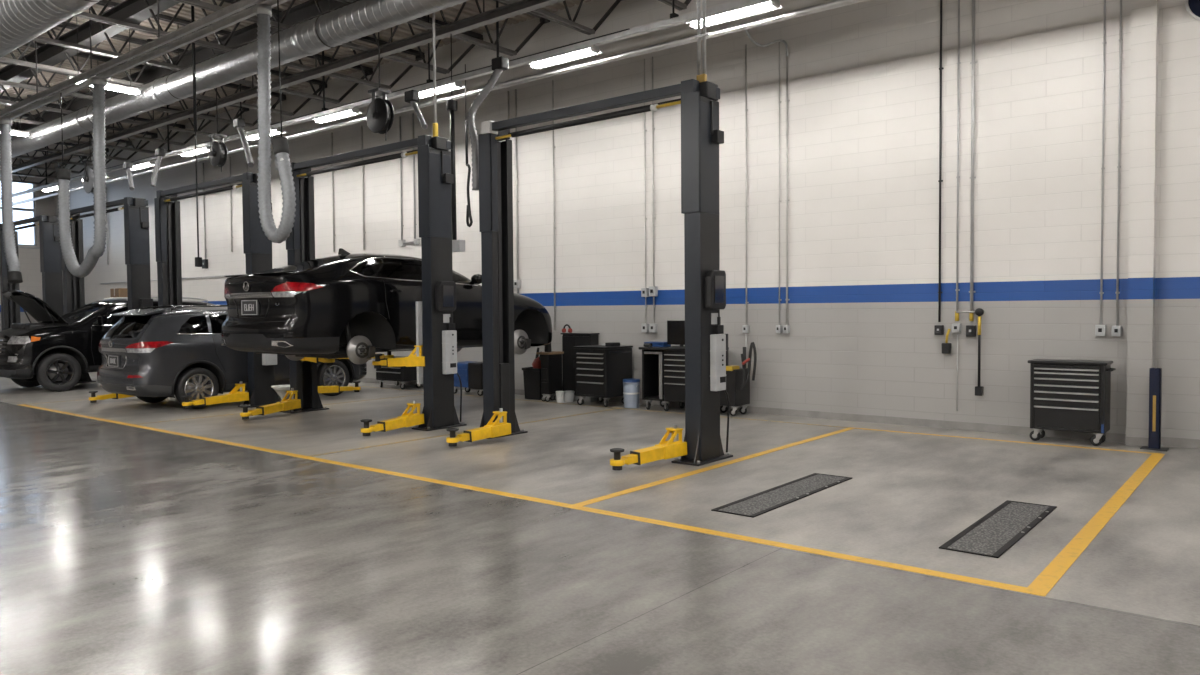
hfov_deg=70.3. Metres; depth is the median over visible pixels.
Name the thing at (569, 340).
cabinet
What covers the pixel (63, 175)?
hose
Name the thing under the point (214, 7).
joist
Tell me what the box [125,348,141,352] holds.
lamp
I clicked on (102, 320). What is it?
mirror
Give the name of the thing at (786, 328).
conduit
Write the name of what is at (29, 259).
wall
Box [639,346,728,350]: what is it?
countertop
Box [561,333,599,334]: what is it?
countertop
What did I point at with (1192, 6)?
round sign
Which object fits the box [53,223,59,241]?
switch
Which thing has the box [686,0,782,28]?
lamp
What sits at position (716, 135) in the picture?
switch
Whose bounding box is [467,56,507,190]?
conduit
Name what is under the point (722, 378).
socket
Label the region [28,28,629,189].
ceiling pipe
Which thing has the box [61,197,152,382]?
lift
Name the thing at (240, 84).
rod
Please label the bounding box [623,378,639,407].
pail
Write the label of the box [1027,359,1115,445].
tool chest
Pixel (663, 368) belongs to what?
tool cabinet
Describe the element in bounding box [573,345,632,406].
tool chest
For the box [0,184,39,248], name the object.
window
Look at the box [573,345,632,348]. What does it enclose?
countertop
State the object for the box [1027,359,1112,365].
countertop
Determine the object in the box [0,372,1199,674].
floor
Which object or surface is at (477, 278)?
mirror
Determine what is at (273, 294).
lamp
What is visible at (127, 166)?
conduit
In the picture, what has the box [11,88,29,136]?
lamp
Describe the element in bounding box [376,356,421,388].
tool chest
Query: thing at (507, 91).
conduit
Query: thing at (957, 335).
rod
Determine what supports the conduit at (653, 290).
attached to the wall at (864, 77)
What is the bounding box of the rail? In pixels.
[0,0,289,118]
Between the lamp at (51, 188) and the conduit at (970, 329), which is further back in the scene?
the lamp at (51, 188)
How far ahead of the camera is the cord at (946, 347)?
11.43 m
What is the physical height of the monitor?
0.430 m
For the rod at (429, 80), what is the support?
hanging from the roof trusses
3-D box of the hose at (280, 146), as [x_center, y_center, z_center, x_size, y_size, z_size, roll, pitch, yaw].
[-3.926,-2.600,10.303,0.721,2.922,0.213,1,2,39]
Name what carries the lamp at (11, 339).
attached to the suv
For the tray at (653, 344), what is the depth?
13.93 m
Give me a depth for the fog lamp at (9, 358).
17.51 m
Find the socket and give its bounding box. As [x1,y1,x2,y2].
[720,376,725,382]
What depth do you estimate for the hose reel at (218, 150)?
17.10 m
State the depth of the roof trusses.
17.80 m
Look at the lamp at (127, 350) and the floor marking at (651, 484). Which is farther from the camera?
the lamp at (127, 350)
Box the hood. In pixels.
[2,290,68,324]
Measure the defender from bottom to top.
0.157 m
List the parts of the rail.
drop rod, drop rod, drop rod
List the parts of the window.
sill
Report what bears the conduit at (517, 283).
attached to the wall at (864, 77)
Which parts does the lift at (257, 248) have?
lift chain, lift arm, lift arm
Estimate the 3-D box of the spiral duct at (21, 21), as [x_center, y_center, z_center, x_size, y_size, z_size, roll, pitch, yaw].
[-10.229,-4.831,13.075,27.500,2.046,0.632,1,2,39]
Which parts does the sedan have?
plate frame, licence plate, plate recess trim, chrome window trim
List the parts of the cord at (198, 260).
cord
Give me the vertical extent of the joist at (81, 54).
0.935 m
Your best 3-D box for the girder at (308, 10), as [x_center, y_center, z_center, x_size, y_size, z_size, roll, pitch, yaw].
[-9.923,-5.629,18.594,31.000,0.300,0.240,1,2,39]
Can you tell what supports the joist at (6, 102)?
attached to the roof trusses
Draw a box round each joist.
[0,22,326,115]
[0,41,285,126]
[0,62,248,135]
[0,82,215,145]
[0,95,184,153]
[0,142,108,173]
[0,155,64,184]
[7,112,157,160]
[12,150,86,178]
[14,134,131,166]
[33,0,372,103]
[75,0,424,89]
[173,0,482,73]
[336,0,549,55]
[498,0,622,34]
[658,0,690,10]
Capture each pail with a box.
[556,391,563,402]
[564,391,574,401]
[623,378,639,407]
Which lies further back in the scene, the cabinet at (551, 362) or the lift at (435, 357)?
the cabinet at (551, 362)
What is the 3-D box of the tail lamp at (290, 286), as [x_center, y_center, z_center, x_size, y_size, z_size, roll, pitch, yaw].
[-3.842,-0.663,11.127,0.492,0.122,0.066,-2,2,-35]
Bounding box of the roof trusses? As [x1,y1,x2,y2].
[0,0,590,163]
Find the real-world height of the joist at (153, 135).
0.935 m
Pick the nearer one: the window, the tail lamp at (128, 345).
the tail lamp at (128, 345)
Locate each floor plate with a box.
[711,473,851,517]
[939,500,1056,557]
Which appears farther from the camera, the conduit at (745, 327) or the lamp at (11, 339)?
the lamp at (11, 339)
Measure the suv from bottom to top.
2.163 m
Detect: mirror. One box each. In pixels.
[98,316,107,324]
[471,274,481,283]
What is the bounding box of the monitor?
[667,320,684,347]
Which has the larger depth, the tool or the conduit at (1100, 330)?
the tool
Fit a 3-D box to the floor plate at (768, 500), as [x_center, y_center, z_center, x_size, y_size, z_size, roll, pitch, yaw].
[1.672,1.381,7.595,0.390,0.013,1.950,1,2,39]
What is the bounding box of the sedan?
[221,248,551,363]
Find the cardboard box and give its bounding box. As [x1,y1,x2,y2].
[110,288,127,297]
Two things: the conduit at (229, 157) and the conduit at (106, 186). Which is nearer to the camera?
the conduit at (229, 157)
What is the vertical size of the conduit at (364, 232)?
2.843 m
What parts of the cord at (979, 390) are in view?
support arm, cord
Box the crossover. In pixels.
[97,305,366,408]
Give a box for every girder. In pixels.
[0,0,179,91]
[11,0,348,135]
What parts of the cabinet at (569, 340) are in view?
door, door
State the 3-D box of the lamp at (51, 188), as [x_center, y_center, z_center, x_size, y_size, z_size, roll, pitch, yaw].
[-15.666,-4.274,24.405,1.200,0.093,0.300,1,2,39]
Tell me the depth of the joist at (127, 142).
26.04 m
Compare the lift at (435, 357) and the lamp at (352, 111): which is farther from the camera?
the lamp at (352, 111)
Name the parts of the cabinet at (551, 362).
drawer, drawer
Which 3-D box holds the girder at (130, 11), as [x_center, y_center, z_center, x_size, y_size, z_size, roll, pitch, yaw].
[-11.182,-5.548,17.043,31.000,0.300,0.240,1,2,39]
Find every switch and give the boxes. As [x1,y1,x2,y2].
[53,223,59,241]
[140,207,148,228]
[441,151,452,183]
[710,101,723,143]
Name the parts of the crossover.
licence plate, plate recess trim, roof rail, roof rail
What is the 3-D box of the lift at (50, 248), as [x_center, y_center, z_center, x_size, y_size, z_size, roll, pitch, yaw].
[-14.752,-1.002,22.103,3.455,4.075,0.720,1,2,39]
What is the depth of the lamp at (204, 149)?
18.99 m
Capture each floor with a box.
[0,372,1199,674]
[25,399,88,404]
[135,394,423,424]
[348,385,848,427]
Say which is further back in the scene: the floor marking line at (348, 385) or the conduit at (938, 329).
the floor marking line at (348, 385)
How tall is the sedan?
1.677 m
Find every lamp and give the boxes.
[7,336,28,343]
[7,356,16,361]
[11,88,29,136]
[16,336,30,343]
[42,185,57,191]
[67,17,140,94]
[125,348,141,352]
[126,343,140,347]
[131,160,154,169]
[139,341,173,347]
[142,348,154,352]
[177,145,209,156]
[246,127,286,140]
[271,283,289,291]
[271,292,293,296]
[286,282,321,290]
[312,107,361,122]
[417,64,472,226]
[525,44,602,68]
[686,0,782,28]
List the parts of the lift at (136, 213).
lift chain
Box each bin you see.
[522,347,542,399]
[644,342,670,346]
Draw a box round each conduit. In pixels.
[100,275,226,283]
[105,186,108,264]
[123,161,133,190]
[150,148,164,186]
[202,163,207,268]
[229,157,232,251]
[233,118,253,166]
[331,132,335,251]
[361,125,365,249]
[398,239,419,245]
[399,116,403,239]
[404,90,426,128]
[412,113,416,238]
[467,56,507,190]
[507,91,509,139]
[514,89,520,293]
[552,80,556,329]
[641,59,648,331]
[649,57,657,332]
[743,44,748,367]
[744,29,789,332]
[776,42,781,332]
[934,0,943,334]
[952,0,960,332]
[966,0,976,336]
[1095,0,1106,335]
[1112,0,1122,335]
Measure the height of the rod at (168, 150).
1.800 m
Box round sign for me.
[1185,0,1199,20]
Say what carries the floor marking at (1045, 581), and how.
on the floor at (125, 549)
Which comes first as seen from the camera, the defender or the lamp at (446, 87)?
the lamp at (446, 87)
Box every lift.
[0,215,63,330]
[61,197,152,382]
[89,172,360,408]
[240,135,466,435]
[446,79,732,469]
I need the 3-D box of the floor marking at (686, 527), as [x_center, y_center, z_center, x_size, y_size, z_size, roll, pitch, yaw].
[-4.042,1.343,10.234,16.770,0.003,0.100,1,2,39]
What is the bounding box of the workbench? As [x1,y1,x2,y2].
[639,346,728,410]
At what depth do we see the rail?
12.43 m
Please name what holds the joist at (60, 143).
attached to the roof trusses
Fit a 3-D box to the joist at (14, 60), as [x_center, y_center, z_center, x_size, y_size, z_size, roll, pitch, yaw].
[-10.791,-5.429,15.226,0.160,0.935,13.393,1,2,39]
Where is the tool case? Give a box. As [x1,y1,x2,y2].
[605,342,619,346]
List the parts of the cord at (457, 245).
cord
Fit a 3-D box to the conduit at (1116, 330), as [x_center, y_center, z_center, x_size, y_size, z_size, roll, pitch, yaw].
[6.174,-2.949,10.130,0.095,5.870,0.100,1,2,39]
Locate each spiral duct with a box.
[0,0,101,57]
[0,0,469,160]
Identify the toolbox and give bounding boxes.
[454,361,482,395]
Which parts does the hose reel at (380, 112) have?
drop rod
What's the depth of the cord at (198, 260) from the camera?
14.42 m
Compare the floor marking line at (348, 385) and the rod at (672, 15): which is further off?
the floor marking line at (348, 385)
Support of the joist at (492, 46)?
attached to the roof trusses
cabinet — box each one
[536,351,563,401]
[561,333,599,401]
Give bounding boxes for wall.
[0,160,54,330]
[54,0,1199,438]
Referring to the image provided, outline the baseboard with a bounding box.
[358,378,1199,448]
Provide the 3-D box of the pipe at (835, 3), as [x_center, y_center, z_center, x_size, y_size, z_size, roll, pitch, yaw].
[-3.462,-4.043,15.086,41.500,0.090,0.090,1,2,39]
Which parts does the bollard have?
plate, post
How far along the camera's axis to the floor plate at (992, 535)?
6.28 m
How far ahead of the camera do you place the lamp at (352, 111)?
15.55 m
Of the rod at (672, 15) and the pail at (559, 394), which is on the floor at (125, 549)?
the pail at (559, 394)
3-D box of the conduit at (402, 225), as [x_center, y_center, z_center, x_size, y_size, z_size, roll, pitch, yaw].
[-4.358,-3.444,18.692,0.072,2.781,0.050,1,2,39]
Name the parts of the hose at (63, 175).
balancer cord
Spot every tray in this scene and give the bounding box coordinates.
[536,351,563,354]
[652,343,670,346]
[726,365,739,370]
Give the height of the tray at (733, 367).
0.070 m
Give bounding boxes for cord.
[191,6,201,266]
[446,22,464,251]
[942,329,950,353]
[956,308,983,395]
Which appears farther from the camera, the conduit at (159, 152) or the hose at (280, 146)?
the conduit at (159, 152)
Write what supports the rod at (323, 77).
hanging from the roof trusses
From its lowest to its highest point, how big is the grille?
0.360 m
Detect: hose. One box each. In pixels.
[0,118,22,283]
[55,77,106,277]
[256,0,295,242]
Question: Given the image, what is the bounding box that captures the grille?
[0,337,8,354]
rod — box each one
[45,147,49,184]
[167,105,171,152]
[240,84,244,131]
[322,51,328,110]
[426,15,432,82]
[496,0,498,56]
[670,0,678,18]
[957,335,957,410]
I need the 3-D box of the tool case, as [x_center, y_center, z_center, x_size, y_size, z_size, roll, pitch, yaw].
[0.217,0.117,14.519,0.180,0.064,0.200,1,2,39]
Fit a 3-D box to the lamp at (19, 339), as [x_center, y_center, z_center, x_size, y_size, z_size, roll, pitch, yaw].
[-12.013,0.046,17.592,0.556,0.165,0.108,0,2,15]
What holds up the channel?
hanging from the rod at (168, 150)
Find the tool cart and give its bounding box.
[720,334,756,415]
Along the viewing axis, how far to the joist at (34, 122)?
22.14 m
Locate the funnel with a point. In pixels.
(281, 390)
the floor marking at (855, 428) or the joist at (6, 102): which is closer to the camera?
the floor marking at (855, 428)
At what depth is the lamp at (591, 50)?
12.08 m
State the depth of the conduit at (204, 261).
24.29 m
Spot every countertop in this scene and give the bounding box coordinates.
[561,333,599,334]
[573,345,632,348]
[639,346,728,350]
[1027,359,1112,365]
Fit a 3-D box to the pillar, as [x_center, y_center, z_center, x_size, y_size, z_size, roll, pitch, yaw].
[6.345,-2.304,9.952,0.250,7.150,0.200,1,2,39]
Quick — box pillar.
[1126,0,1158,437]
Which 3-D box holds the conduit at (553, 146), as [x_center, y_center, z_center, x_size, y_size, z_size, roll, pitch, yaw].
[-0.855,-2.454,15.891,0.050,4.630,0.044,1,2,39]
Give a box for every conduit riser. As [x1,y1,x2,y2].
[432,12,437,136]
[694,0,708,81]
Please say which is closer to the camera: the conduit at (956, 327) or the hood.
the conduit at (956, 327)
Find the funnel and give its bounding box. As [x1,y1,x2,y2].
[271,385,289,398]
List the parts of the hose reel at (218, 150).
drop rod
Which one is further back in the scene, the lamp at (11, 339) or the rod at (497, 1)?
the lamp at (11, 339)
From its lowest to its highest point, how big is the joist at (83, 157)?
0.935 m
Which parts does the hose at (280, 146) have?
balancer cord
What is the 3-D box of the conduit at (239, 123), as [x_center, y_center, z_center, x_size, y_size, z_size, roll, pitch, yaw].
[-6.492,-3.558,15.597,0.171,1.000,0.935,-2,2,-38]
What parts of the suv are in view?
skid plate, roof rail, roof rail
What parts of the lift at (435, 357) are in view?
lift arm, lift chain, plate, lift arm, lift arm, lift arm, plate, panel, lever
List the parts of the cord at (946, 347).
cord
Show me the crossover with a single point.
(149, 355)
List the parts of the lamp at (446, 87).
power cord, cord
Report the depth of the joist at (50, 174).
29.72 m
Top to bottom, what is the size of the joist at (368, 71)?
0.935 m
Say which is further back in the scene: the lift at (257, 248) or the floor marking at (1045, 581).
the lift at (257, 248)
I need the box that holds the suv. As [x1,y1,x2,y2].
[0,290,213,391]
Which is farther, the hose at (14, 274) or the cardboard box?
the cardboard box
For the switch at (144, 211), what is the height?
0.440 m
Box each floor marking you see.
[19,404,1026,591]
[309,408,619,456]
[573,427,854,505]
[855,428,1151,453]
[1023,453,1164,595]
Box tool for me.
[644,343,651,346]
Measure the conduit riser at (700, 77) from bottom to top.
3.070 m
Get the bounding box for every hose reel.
[83,91,93,193]
[208,38,226,171]
[366,32,393,140]
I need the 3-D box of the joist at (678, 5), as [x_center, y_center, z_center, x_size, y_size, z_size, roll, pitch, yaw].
[-2.404,-5.270,8.424,0.160,0.935,13.393,1,2,39]
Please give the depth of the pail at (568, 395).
15.21 m
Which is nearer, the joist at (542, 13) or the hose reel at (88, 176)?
the joist at (542, 13)
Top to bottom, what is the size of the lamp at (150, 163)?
0.093 m
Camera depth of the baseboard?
11.65 m
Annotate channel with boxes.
[0,0,761,200]
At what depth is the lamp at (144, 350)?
13.91 m
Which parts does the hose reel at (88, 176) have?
drop rod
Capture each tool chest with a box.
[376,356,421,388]
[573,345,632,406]
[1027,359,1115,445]
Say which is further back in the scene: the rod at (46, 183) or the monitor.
the rod at (46, 183)
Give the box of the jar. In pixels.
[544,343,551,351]
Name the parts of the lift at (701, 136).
lift arm, lift chain, plate, lift arm, plate, lever, panel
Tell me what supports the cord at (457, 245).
hanging from the pipe at (522, 6)
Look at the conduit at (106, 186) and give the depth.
28.53 m
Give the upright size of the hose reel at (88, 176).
2.697 m
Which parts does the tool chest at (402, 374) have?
drawer, drawer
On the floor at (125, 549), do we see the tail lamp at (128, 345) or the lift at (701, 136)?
the lift at (701, 136)
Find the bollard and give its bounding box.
[1140,368,1168,450]
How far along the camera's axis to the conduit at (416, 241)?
18.55 m
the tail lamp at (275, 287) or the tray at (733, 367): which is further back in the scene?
the tray at (733, 367)
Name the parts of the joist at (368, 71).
bearing seat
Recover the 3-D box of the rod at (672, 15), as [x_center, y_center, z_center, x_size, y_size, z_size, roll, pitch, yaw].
[0.945,-4.970,10.893,0.070,1.800,0.100,1,2,39]
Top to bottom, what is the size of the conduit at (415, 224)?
2.783 m
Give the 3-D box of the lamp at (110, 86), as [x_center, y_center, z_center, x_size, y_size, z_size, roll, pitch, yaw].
[-9.206,-5.294,15.834,0.140,1.319,1.240,1,2,39]
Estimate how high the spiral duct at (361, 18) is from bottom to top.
1.491 m
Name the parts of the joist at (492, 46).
bearing seat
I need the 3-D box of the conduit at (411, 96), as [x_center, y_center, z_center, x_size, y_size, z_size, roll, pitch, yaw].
[-2.660,-3.333,12.514,0.177,0.660,0.696,-2,2,-36]
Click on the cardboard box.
(115, 292)
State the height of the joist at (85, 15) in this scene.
0.935 m
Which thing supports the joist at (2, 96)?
attached to the roof trusses
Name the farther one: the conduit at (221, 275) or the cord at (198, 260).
the conduit at (221, 275)
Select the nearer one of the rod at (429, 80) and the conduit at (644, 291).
the rod at (429, 80)
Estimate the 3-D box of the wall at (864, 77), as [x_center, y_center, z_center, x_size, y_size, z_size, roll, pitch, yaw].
[-2.721,-2.587,17.622,45.100,7.350,0.300,1,2,39]
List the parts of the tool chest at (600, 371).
handle, handle, handle, handle, handle, panel, drawer, handle, drawer, drawer, drawer, drawer, drawer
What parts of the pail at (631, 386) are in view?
lid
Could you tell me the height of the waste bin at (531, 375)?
0.953 m
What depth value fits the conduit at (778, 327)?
12.98 m
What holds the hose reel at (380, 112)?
hanging from the roof trusses
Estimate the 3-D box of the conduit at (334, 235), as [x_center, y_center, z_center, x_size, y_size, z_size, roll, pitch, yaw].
[-6.360,-3.457,20.317,0.072,2.832,0.050,1,2,39]
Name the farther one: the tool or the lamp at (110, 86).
the lamp at (110, 86)
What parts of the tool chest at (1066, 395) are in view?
drawer, handle, handle, handle, handle, handle, handle, handle, panel, drawer, drawer, drawer, drawer, drawer, drawer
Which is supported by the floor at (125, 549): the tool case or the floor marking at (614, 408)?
the floor marking at (614, 408)
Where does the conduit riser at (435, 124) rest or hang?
on the lift at (435, 357)
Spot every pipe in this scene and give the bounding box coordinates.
[0,0,564,175]
[12,0,866,205]
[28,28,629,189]
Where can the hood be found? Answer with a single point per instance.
(31, 304)
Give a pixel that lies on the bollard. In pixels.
(1155, 374)
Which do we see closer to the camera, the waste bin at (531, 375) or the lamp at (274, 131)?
the waste bin at (531, 375)
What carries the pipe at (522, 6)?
hanging from the roof trusses

